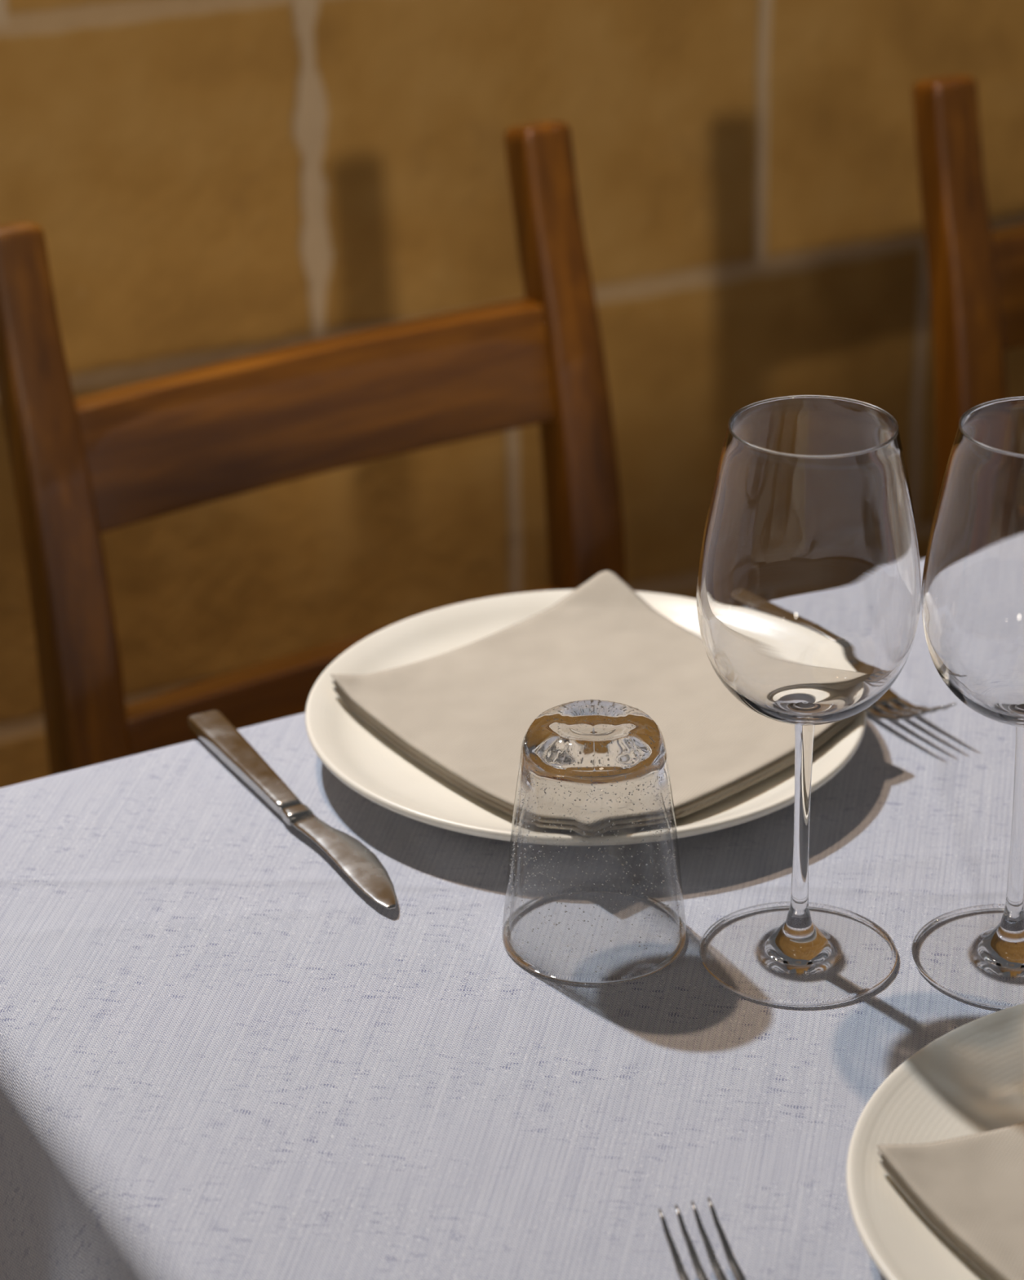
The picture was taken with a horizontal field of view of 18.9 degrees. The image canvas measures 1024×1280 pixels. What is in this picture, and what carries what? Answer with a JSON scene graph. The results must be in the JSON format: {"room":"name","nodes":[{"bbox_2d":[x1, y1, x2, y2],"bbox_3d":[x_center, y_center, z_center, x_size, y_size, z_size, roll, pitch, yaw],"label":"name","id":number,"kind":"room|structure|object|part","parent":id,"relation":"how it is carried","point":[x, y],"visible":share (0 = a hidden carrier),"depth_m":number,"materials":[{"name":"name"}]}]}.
{"room":"restaurant dining area","nodes":[
{"label":"restaurant dining area","id":0,"kind":"room"},
{"bbox_2d":[0,0,1023,787],"bbox_3d":[0.100,-1.136,2.264,5.800,2.900,0.250,-14,28,-25],"label":"wall","id":1,"kind":"structure","parent":0,"point":[205,182],"depth_m":2.42,"materials":[{"name":"stone"}]},
{"bbox_3d":[1.198,1.047,1.106,5.800,0.100,4.250,-14,28,-25],"label":"floor","id":2,"kind":"structure","parent":0,"visible":0},
{"bbox_2d":[0,120,626,775],"bbox_3d":[-0.015,0.186,1.850,0.402,0.867,0.452,-16,29,-29],"label":"dining chair","id":3,"kind":"object","parent":2,"relation":"on","point":[83,468],"visible":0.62,"depth_m":1.86,"materials":[{"name":"brown wood"}]},
{"bbox_3d":[-0.264,0.166,1.901,0.042,0.867,0.090,-16,29,-29],"label":"post","id":4,"kind":"part","parent":3,"relation":"part of","materials":[{"name":"brown wood"}]},
{"bbox_3d":[0.038,0.079,2.076,0.042,0.867,0.090,-16,29,-29],"label":"post","id":5,"kind":"part","parent":3,"relation":"part of","materials":[{"name":"brown wood"}]},
{"bbox_2d":[912,74,1023,508],"bbox_3d":[0.549,0.061,2.096,0.402,0.867,0.452,-14,28,-26],"label":"dining chair","id":6,"kind":"object","parent":2,"relation":"on","point":[976,271],"visible":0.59,"depth_m":2.02,"materials":[{"name":"brown wood"}]},
{"bbox_3d":[0.596,0.366,1.581,1.649,0.748,0.676,-14,28,-25],"label":"dining table","id":7,"kind":"object","parent":2,"relation":"on","visible":0},
{"bbox_2d":[0,559,1023,1279],"bbox_3d":[0.594,0.210,1.508,1.713,0.408,0.740,-14,28,-25],"label":"tablecloth","id":8,"kind":"object","parent":7,"relation":"on","point":[222,1058],"visible":0.58,"depth_m":1.18,"materials":[{"name":"fabric"}]},
{"bbox_2d":[187,709,396,910],"bbox_3d":[-0.094,0.072,1.334,0.019,0.007,0.199,-14,28,-26],"label":"table knife","id":9,"kind":"object","parent":8,"relation":"on","point":[363,868],"visible":1,"depth_m":1.33,"materials":[{"name":"silver metal"}]},
{"bbox_3d":[-0.119,0.055,1.371,0.016,0.007,0.103,-13,28,-24],"label":"handle","id":10,"kind":"part","parent":9,"relation":"part of","materials":[{"name":"silver metal"}]},
{"bbox_3d":[-0.067,0.092,1.290,0.020,0.003,0.088,-13,28,-24],"label":"blade","id":11,"kind":"part","parent":9,"relation":"part of","materials":[{"name":"silver metal"}]},
{"bbox_2d":[305,589,866,845],"bbox_3d":[0.033,0.039,1.383,0.251,0.024,0.251,16,30,31],"label":"dinner plate","id":12,"kind":"object","parent":8,"relation":"on","point":[355,753],"visible":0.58,"depth_m":1.35,"materials":[{"name":"beige ceramic"}]},
{"bbox_2d":[330,569,879,838],"bbox_3d":[0.039,0.031,1.376,0.178,0.023,0.192,-20,31,-35],"label":"folded napkin","id":13,"kind":"object","parent":12,"relation":"on","point":[464,713],"visible":0.68,"depth_m":1.39,"materials":[{"name":"beige fabric"}]},
{"bbox_2d":[502,699,687,984],"bbox_3d":[0.033,0.075,1.217,0.074,0.097,0.074,-3,25,-4],"label":"glass tumbler","id":14,"kind":"object","parent":8,"relation":"on","point":[586,756],"visible":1,"depth_m":1.19,"materials":[{"name":"clear glass"}]},
{"bbox_2d":[658,1197,746,1279],"bbox_3d":[0.092,0.238,0.958,0.023,0.020,0.198,-9,26,-17],"label":"fork","id":15,"kind":"object","parent":8,"relation":"on","point":[738,1273],"visible":1,"depth_m":1.03,"materials":[{"name":"silver metal"}]},
{"bbox_2d":[697,395,921,1006],"bbox_3d":[0.112,0.023,1.175,0.084,0.226,0.084,1,25,4],"label":"wine glass","id":16,"kind":"object","parent":8,"relation":"on","point":[809,582],"visible":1,"depth_m":1.12,"materials":[{"name":"clear glass"}]},
{"bbox_3d":[0.113,0.071,1.197,0.010,0.089,0.010,-14,28,-25],"label":"stem","id":17,"kind":"part","parent":16,"relation":"part of","materials":[{"name":"clear glass"}]},
{"bbox_2d":[697,397,921,725],"bbox_3d":[0.112,-0.024,1.153,0.084,0.121,0.084,-14,28,-25],"label":"bowl","id":18,"kind":"object","parent":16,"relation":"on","point":[809,582],"depth_m":1.12,"materials":[{"name":"clear glass"}]},
{"bbox_2d":[866,688,956,721],"bbox_3d":[0.146,0.002,1.460,0.023,0.020,0.198,-13,28,-24],"label":"fork","id":19,"kind":"object","parent":8,"relation":"on","point":[891,699],"visible":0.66,"depth_m":1.41,"materials":[{"name":"silver metal"}]},
{"bbox_2d":[846,1003,1023,1279],"bbox_3d":[0.245,0.196,1.042,0.262,0.024,0.262,16,30,31],"label":"dinner plate","id":20,"kind":"object","parent":8,"relation":"on","point":[970,1080],"visible":0.7,"depth_m":1.09,"materials":[{"name":"beige ceramic"}]},
{"bbox_2d":[876,1121,1023,1279],"bbox_3d":[0.249,0.199,1.008,0.174,0.024,0.212,-14,28,-25],"label":"folded napkin","id":21,"kind":"object","parent":20,"relation":"on","point":[970,1188],"visible":1,"depth_m":1.04,"materials":[{"name":"beige fabric"}]},
{"bbox_2d":[911,395,1023,1008],"bbox_3d":[0.197,0.024,1.170,0.084,0.226,0.084,22,34,40],"label":"wine glass","id":22,"kind":"object","parent":8,"relation":"on","point":[973,586],"visible":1,"depth_m":1.13,"materials":[{"name":"clear glass"}]},
{"bbox_2d":[921,398,1023,727],"bbox_3d":[0.196,-0.023,1.148,0.084,0.121,0.084,1,25,4],"label":"bowl","id":23,"kind":"object","parent":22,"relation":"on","point":[973,586],"depth_m":1.12,"materials":[{"name":"clear glass"}]},
{"bbox_3d":[0.197,0.072,1.193,0.010,0.089,0.010,1,25,4],"label":"stem","id":24,"kind":"part","parent":22,"relation":"part of","materials":[{"name":"clear glass"}]}
]}

